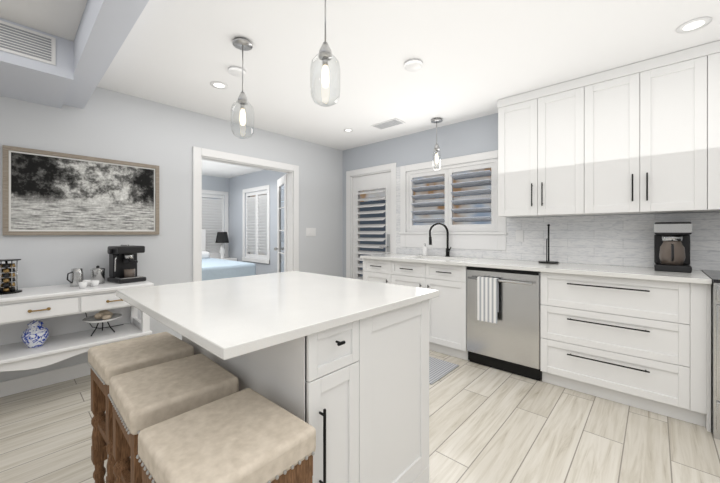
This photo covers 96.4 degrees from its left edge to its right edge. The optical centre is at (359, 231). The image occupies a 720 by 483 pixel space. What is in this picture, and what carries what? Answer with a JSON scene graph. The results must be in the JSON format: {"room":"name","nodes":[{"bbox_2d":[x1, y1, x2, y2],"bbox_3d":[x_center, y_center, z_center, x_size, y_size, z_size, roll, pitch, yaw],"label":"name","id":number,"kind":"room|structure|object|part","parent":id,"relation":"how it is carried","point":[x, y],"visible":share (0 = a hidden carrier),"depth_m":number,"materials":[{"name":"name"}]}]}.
{"room":"kitchen","nodes":[
{"label":"kitchen","id":0,"kind":"room"},
{"bbox_2d":[0,87,342,381],"bbox_3d":[-2.200,-0.020,2.884,0.120,2.440,5.840,0,0,42],"label":"wall","id":1,"kind":"structure","parent":0,"point":[112,125],"depth_m":3.08,"materials":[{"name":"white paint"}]},
{"bbox_2d":[0,362,90,397],"bbox_3d":[-2.873,1.145,2.050,0.014,0.110,3.420,0,0,42],"label":"baseboard","id":2,"kind":"structure","parent":1,"relation":"attached to","point":[26,383],"depth_m":2.49,"materials":[{"name":"white paint"}]},
{"bbox_2d":[2,145,158,234],"bbox_3d":[-2.258,-0.302,2.707,0.027,0.655,1.000,0,0,42],"label":"framed art","id":3,"kind":"object","parent":1,"relation":"attached to","point":[49,193],"visible":0.98,"depth_m":2.63,"materials":[{"name":"black paper"}]},
{"bbox_2d":[193,146,298,281],"bbox_3d":[-1.318,0.160,3.846,0.156,2.080,1.330,0,0,42],"label":"trim","id":4,"kind":"structure","parent":1,"relation":"attached to","point":[290,170],"depth_m":3.75,"materials":[{"name":"white paint"}]},
{"bbox_2d":[274,174,286,272],"bbox_3d":[-1.574,0.205,4.080,0.542,1.970,1.719,0,0,42],"label":"french door","id":5,"kind":"structure","parent":1,"relation":"in","point":[281,248],"depth_m":4.59,"materials":[{"name":"white paint"}]},
{"bbox_2d":[306,228,315,235],"bbox_3d":[-0.675,0.000,4.450,0.009,0.116,0.170,0,0,42],"label":"switch plate","id":6,"kind":"object","parent":1,"relation":"attached to","point":[310,231],"visible":1,"depth_m":4.45,"materials":[{"name":"white plastic"}]},
{"bbox_2d":[202,175,228,255],"bbox_3d":[-4.329,-0.020,6.110,0.120,2.440,3.720,0,0,42],"label":"wall","id":7,"kind":"structure","parent":0,"point":[212,183],"depth_m":7.26,"materials":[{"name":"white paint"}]},
{"bbox_2d":[0,350,719,482],"bbox_3d":[-1.252,1.230,2.016,10.190,0.060,5.840,0,0,42],"label":"floor","id":8,"kind":"structure","parent":0,"point":[487,424],"depth_m":1.89,"materials":[{"name":"beige wood"}]},
{"bbox_2d":[0,281,153,371],"bbox_3d":[-2.313,0.814,2.309,0.465,0.788,1.340,0,0,42],"label":"console table","id":9,"kind":"object","parent":8,"relation":"on","point":[59,311],"visible":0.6,"depth_m":2.35,"materials":[{"name":"white paint"}]},
{"bbox_2d":[0,259,21,294],"bbox_3d":[-2.432,0.305,2.215,0.150,0.229,0.150,0,0,42],"label":"coffee pod carousel","id":10,"kind":"object","parent":9,"relation":"on","point":[6,287],"visible":1,"depth_m":2.20,"materials":[{"name":"black metal"}]},
{"bbox_2d":[21,319,49,347],"bbox_3d":[-2.316,0.716,2.298,0.145,0.196,0.144,0,0,42],"label":"ginger jar","id":11,"kind":"object","parent":9,"relation":"on","point":[35,333],"visible":0.94,"depth_m":2.26,"materials":[{"name":"blue ceramic"}]},
{"bbox_2d":[67,268,83,286],"bbox_3d":[-2.207,0.351,2.491,0.083,0.136,0.118,0,0,8],"label":"kettle","id":12,"kind":"object","parent":9,"relation":"on","point":[76,276],"visible":0.81,"depth_m":2.48,"materials":[{"name":"silver metal"}]},
{"bbox_2d":[78,280,89,288],"bbox_3d":[-2.069,0.397,2.405,0.055,0.045,0.056,0,0,42],"label":"espresso cup","id":13,"kind":"object","parent":9,"relation":"on","point":[86,283],"depth_m":2.40,"materials":[{"name":"white ceramic"}]},
{"bbox_2d":[90,280,99,286],"bbox_3d":[-2.041,0.397,2.480,0.055,0.045,0.056,0,0,42],"label":"espresso cup","id":14,"kind":"object","parent":9,"relation":"on","point":[94,283],"depth_m":2.47,"materials":[{"name":"white ceramic"}]},
{"bbox_2d":[90,266,104,283],"bbox_3d":[-2.131,0.345,2.618,0.094,0.147,0.094,0,0,42],"label":"steel canister","id":15,"kind":"object","parent":9,"relation":"on","point":[97,272],"visible":0.96,"depth_m":2.59,"materials":[{"name":"silver metal"}]},
{"bbox_2d":[82,310,121,335],"bbox_3d":[-2.059,0.723,2.578,0.250,0.175,0.250,0,0,42],"label":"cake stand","id":16,"kind":"object","parent":9,"relation":"on","point":[102,316],"visible":0.98,"depth_m":2.55,"materials":[{"name":"black metal"}]},
{"bbox_2d":[107,244,145,283],"bbox_3d":[-1.966,0.264,2.714,0.290,0.311,0.224,0,0,32],"label":"espresso machine","id":17,"kind":"object","parent":9,"relation":"on","point":[123,261],"visible":1,"depth_m":2.69,"materials":[{"name":"black plastic"}]},
{"bbox_2d":[87,332,193,482],"bbox_3d":[-1.021,0.868,1.506,0.371,0.665,0.347,0,0,41],"label":"stool","id":18,"kind":"object","parent":8,"relation":"on","point":[106,362],"visible":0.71,"depth_m":1.45,"materials":[{"name":"fabric"}]},
{"bbox_2d":[108,354,238,482],"bbox_3d":[-0.689,0.868,1.194,0.371,0.665,0.347,0,0,44],"label":"stool","id":19,"kind":"object","parent":8,"relation":"on","point":[142,398],"visible":0.71,"depth_m":1.12,"materials":[{"name":"fabric"}]},
{"bbox_2d":[136,388,315,482],"bbox_3d":[-0.360,0.868,0.880,0.371,0.665,0.347,0,0,41],"label":"stool","id":20,"kind":"object","parent":8,"relation":"on","point":[248,435],"visible":1,"depth_m":0.83,"materials":[{"name":"fabric"}]},
{"bbox_2d":[216,257,236,260],"bbox_3d":[-3.008,0.890,7.076,0.423,0.620,0.450,0,0,42],"label":"nightstand","id":21,"kind":"object","parent":8,"relation":"on","point":[229,258],"visible":0.06,"depth_m":7.05,"materials":[{"name":"white paint"}]},
{"bbox_2d":[215,232,228,258],"bbox_3d":[-3.027,0.289,7.073,0.280,0.580,0.280,0,0,42],"label":"table lamp","id":22,"kind":"object","parent":21,"relation":"on","point":[222,237],"visible":1,"depth_m":7.00,"materials":[{"name":"black fabric"}]},
{"bbox_2d":[202,230,255,280],"bbox_3d":[-3.130,0.575,5.702,2.140,1.250,1.640,0,0,42],"label":"bed","id":23,"kind":"object","parent":8,"relation":"on","point":[213,268],"visible":0.15,"depth_m":5.35,"materials":[{"name":"light blue fabric bedding"}]},
{"bbox_2d":[116,271,438,482],"bbox_3d":[-0.398,0.740,1.551,1.157,0.920,1.050,0,0,42],"label":"kitchen island","id":24,"kind":"object","parent":8,"relation":"on","point":[340,365],"visible":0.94,"depth_m":1.21,"materials":[{"name":"white paint"}]},
{"bbox_2d":[363,259,395,283],"bbox_3d":[0.409,0.755,3.882,0.475,0.890,0.597,0,0,42],"label":"base cabinet","id":25,"kind":"object","parent":8,"relation":"on","point":[376,270],"depth_m":3.65,"materials":[{"name":"white paint"}]},
{"bbox_2d":[429,356,458,384],"bbox_3d":[0.415,1.194,2.984,0.840,0.011,0.480,0,0,42],"label":"area rug","id":26,"kind":"object","parent":8,"relation":"on","point":[439,369],"visible":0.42,"depth_m":2.80,"materials":[{"name":"grey fabric"}]},
{"bbox_2d":[396,255,491,360],"bbox_3d":[0.839,0.755,3.488,0.916,0.890,0.597,0,0,42],"label":"base cabinet","id":27,"kind":"object","parent":8,"relation":"on","point":[447,311],"depth_m":3.12,"materials":[{"name":"white paint"}]},
{"bbox_2d":[467,266,541,380],"bbox_3d":[1.361,0.757,2.929,0.602,0.886,0.622,0,0,42],"label":"dishwasher","id":28,"kind":"object","parent":8,"relation":"on","point":[503,319],"visible":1,"depth_m":2.72,"materials":[{"name":"silver metal"}]},
{"bbox_2d":[477,276,498,323],"bbox_3d":[1.102,0.581,2.773,0.170,0.378,0.042,0,0,43],"label":"hanging towel","id":29,"kind":"object","parent":28,"relation":"hanging from","point":[487,287],"depth_m":2.75,"materials":[{"name":"fabric"}]},
{"bbox_2d":[538,271,711,431],"bbox_3d":[1.965,0.755,2.457,0.918,0.890,0.597,0,0,42],"label":"base cabinet","id":30,"kind":"object","parent":8,"relation":"on","point":[622,321],"depth_m":2.18,"materials":[{"name":"white paint"}]},
{"bbox_2d":[360,253,711,282],"bbox_3d":[1.253,0.295,3.085,2.818,0.030,0.632,0,0,42],"label":"countertop","id":31,"kind":"structure","parent":30,"relation":"on","point":[609,270],"depth_m":2.59,"materials":[{"name":"white stone"}]},
{"bbox_2d":[423,243,427,255],"bbox_3d":[0.769,0.205,3.814,0.060,0.147,0.076,0,0,42],"label":"soap dispenser","id":32,"kind":"object","parent":31,"relation":"on","point":[425,250],"visible":1,"depth_m":3.80,"materials":[{"name":"white plastic"}]},
{"bbox_2d":[429,223,450,256],"bbox_3d":[0.906,0.086,3.619,0.249,0.386,0.122,0,0,-8],"label":"gooseneck faucet","id":33,"kind":"object","parent":31,"relation":"on","point":[447,248],"visible":1,"depth_m":3.64,"materials":[{"name":"black metal"}]},
{"bbox_2d":[538,224,558,263],"bbox_3d":[1.706,0.103,2.913,0.160,0.352,0.160,0,0,42],"label":"paper towel holder","id":34,"kind":"object","parent":31,"relation":"on","point":[551,262],"visible":1,"depth_m":2.90,"materials":[{"name":"black metal"}]},
{"bbox_2d":[654,222,691,272],"bbox_3d":[2.253,0.104,2.326,0.192,0.350,0.256,0,0,42],"label":"drip coffee maker","id":35,"kind":"object","parent":31,"relation":"on","point":[671,246],"visible":1,"depth_m":2.27,"materials":[{"name":"black plastic"}]},
{"bbox_2d":[701,270,719,439],"bbox_3d":[2.533,0.738,1.828,0.764,0.925,0.722,0,0,42],"label":"range","id":36,"kind":"object","parent":8,"relation":"on","point":[714,275],"visible":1,"depth_m":1.87,"materials":[{"name":"silver metal"}]},
{"bbox_2d":[0,0,719,177],"bbox_3d":[-1.252,-1.270,2.016,10.190,0.060,5.840,0,0,42],"label":"ceiling","id":37,"kind":"structure","parent":0,"point":[479,58],"depth_m":2.21,"materials":[{"name":"white paint"}]},
{"bbox_2d":[0,18,75,107],"bbox_3d":[-2.961,-1.115,1.431,0.720,0.249,2.430,0,0,42],"label":"soffit","id":38,"kind":"structure","parent":37,"relation":"attached to","point":[21,78],"depth_m":2.07,"materials":[{"name":"white paint"}]},
{"bbox_2d":[0,20,55,65],"bbox_3d":[-2.187,-1.135,1.733,0.012,0.170,0.800,0,0,42],"label":"air vent register","id":39,"kind":"object","parent":38,"relation":"attached to","point":[24,42],"visible":1,"depth_m":1.93,"materials":[{"name":"white plastic"}]},
{"bbox_2d":[64,0,148,108],"bbox_3d":[-0.064,-1.115,0.537,6.200,0.249,0.135,0,0,42],"label":"ceiling beam","id":40,"kind":"structure","parent":37,"relation":"attached to","point":[76,73],"depth_m":1.78,"materials":[{"name":"white paint"}]},
{"bbox_2d":[210,81,227,88],"bbox_3d":[-1.187,-1.236,2.716,0.138,0.004,0.138,0,0,42],"label":"recessed light","id":41,"kind":"object","parent":37,"relation":"in","point":[217,85],"visible":1,"depth_m":2.71,"materials":[{"name":"white paint"}]},
{"bbox_2d":[228,66,244,76],"bbox_3d":[-0.943,-1.224,2.464,0.124,0.028,0.124,0,0,42],"label":"smoke detector","id":42,"kind":"object","parent":37,"relation":"attached to","point":[235,71],"visible":0.83,"depth_m":2.43,"materials":[{"name":"white plastic"}]},
{"bbox_2d":[231,38,253,138],"bbox_3d":[-0.764,-0.926,2.097,0.144,0.625,0.144,0,0,42],"label":"pendant light","id":43,"kind":"object","parent":37,"relation":"hanging from","point":[242,44],"visible":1,"depth_m":2.09,"materials":[{"name":"clear glass"}]},
{"bbox_3d":[-0.764,-0.732,2.097,0.144,0.235,0.144,0,0,43],"label":"glass","id":44,"kind":"part","parent":43,"relation":"part of","materials":[{"name":"clear glass"}]},
{"bbox_2d":[310,0,339,106],"bbox_3d":[-0.167,-0.926,1.550,0.144,0.625,0.144,0,0,42],"label":"pendant light","id":45,"kind":"object","parent":37,"relation":"hanging from","point":[325,55],"visible":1,"depth_m":1.54,"materials":[{"name":"clear glass"}]},
{"bbox_3d":[-0.167,-0.732,1.550,0.144,0.235,0.144,0,0,43],"label":"glass","id":46,"kind":"part","parent":45,"relation":"part of","materials":[{"name":"clear glass"}]},
{"bbox_2d":[371,118,404,129],"bbox_3d":[0.320,-1.235,3.694,0.360,0.008,0.180,0,0,42],"label":"ceiling vent","id":47,"kind":"object","parent":37,"relation":"in","point":[388,123],"visible":0.98,"depth_m":3.69,"materials":[{"name":"grey metal"}]},
{"bbox_2d":[404,59,422,71],"bbox_3d":[0.392,-1.222,2.367,0.136,0.033,0.136,0,0,42],"label":"smoke detector","id":48,"kind":"object","parent":37,"relation":"attached to","point":[412,65],"visible":1,"depth_m":2.33,"materials":[{"name":"white plastic"}]},
{"bbox_2d":[431,118,441,169],"bbox_3d":[0.843,-0.959,3.540,0.124,0.560,0.124,0,0,42],"label":"pendant light","id":49,"kind":"object","parent":37,"relation":"hanging from","point":[436,149],"visible":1,"depth_m":3.53,"materials":[{"name":"silver metal"}]},
{"bbox_3d":[0.843,-0.794,3.540,0.084,0.230,0.084,0,0,43],"label":"glass","id":50,"kind":"part","parent":49,"relation":"part of","materials":[{"name":"clear glass"}]},
{"bbox_2d":[676,17,711,33],"bbox_3d":[1.997,-1.236,1.927,0.150,0.004,0.150,0,0,42],"label":"recessed light","id":51,"kind":"object","parent":37,"relation":"in","point":[694,25],"visible":1,"depth_m":1.92,"materials":[{"name":"white paint"}]},
{"bbox_2d":[229,113,705,277],"bbox_3d":[0.680,-0.020,4.124,10.190,2.440,0.120,0,0,42],"label":"wall","id":52,"kind":"structure","parent":0,"point":[472,136],"depth_m":4.38,"materials":[{"name":"grey paint"}]},
{"bbox_2d":[202,185,269,263],"bbox_3d":[-2.641,-0.150,6.584,1.730,1.540,0.740,0,0,42],"label":"window","id":53,"kind":"structure","parent":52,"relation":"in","point":[257,260],"depth_m":6.92,"materials":[{"name":"white paint"}]},
{"bbox_2d":[202,190,266,258],"bbox_3d":[-2.646,-0.150,6.711,1.750,1.380,0.760,0,0,42],"label":"window shutters","id":54,"kind":"object","parent":53,"relation":"attached to","point":[213,218],"visible":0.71,"depth_m":6.90,"materials":[{"name":"white paint"}]},
{"bbox_2d":[346,163,396,278],"bbox_3d":[0.176,0.145,4.574,0.920,2.110,0.138,0,0,42],"label":"door frame","id":55,"kind":"structure","parent":52,"relation":"attached to","point":[352,174],"depth_m":4.74,"materials":[{"name":"white paint"}]},
{"bbox_2d":[353,172,390,279],"bbox_3d":[0.157,0.189,4.552,0.724,2.002,0.106,0,0,42],"label":"patio door","id":56,"kind":"structure","parent":52,"relation":"in","point":[372,214],"depth_m":4.57,"materials":[{"name":"white paint"}]},
{"bbox_2d":[399,150,506,250],"bbox_3d":[1.045,-0.330,3.768,1.330,1.040,0.152,0,0,42],"label":"window","id":57,"kind":"structure","parent":52,"relation":"in","point":[486,240],"depth_m":3.67,"materials":[{"name":"white paint"}]},
{"bbox_2d":[407,159,496,230],"bbox_3d":[1.047,-0.385,3.769,1.126,0.746,0.128,0,0,42],"label":"window shutters","id":58,"kind":"object","parent":57,"relation":"attached to","point":[463,197],"visible":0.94,"depth_m":3.72,"materials":[{"name":"white paint"}]},
{"bbox_2d":[516,230,523,241],"bbox_3d":[1.583,0.040,3.193,0.070,0.114,0.008,0,0,42],"label":"electrical outlet plate","id":59,"kind":"object","parent":52,"relation":"attached to","point":[519,235],"visible":1,"depth_m":3.19,"materials":[{"name":"white plastic"}]},
{"bbox_2d":[498,74,593,217],"bbox_3d":[1.677,-0.691,2.903,0.731,1.092,0.327,0,0,42],"label":"upper cabinet","id":60,"kind":"object","parent":52,"relation":"attached to","point":[546,135],"depth_m":2.75,"materials":[{"name":"white paint"}]},
{"bbox_2d":[594,40,719,214],"bbox_3d":[2.151,-0.691,2.469,0.790,1.092,0.327,0,0,42],"label":"upper cabinet","id":61,"kind":"object","parent":52,"relation":"attached to","point":[642,137],"depth_m":2.28,"materials":[{"name":"white paint"}]}
]}

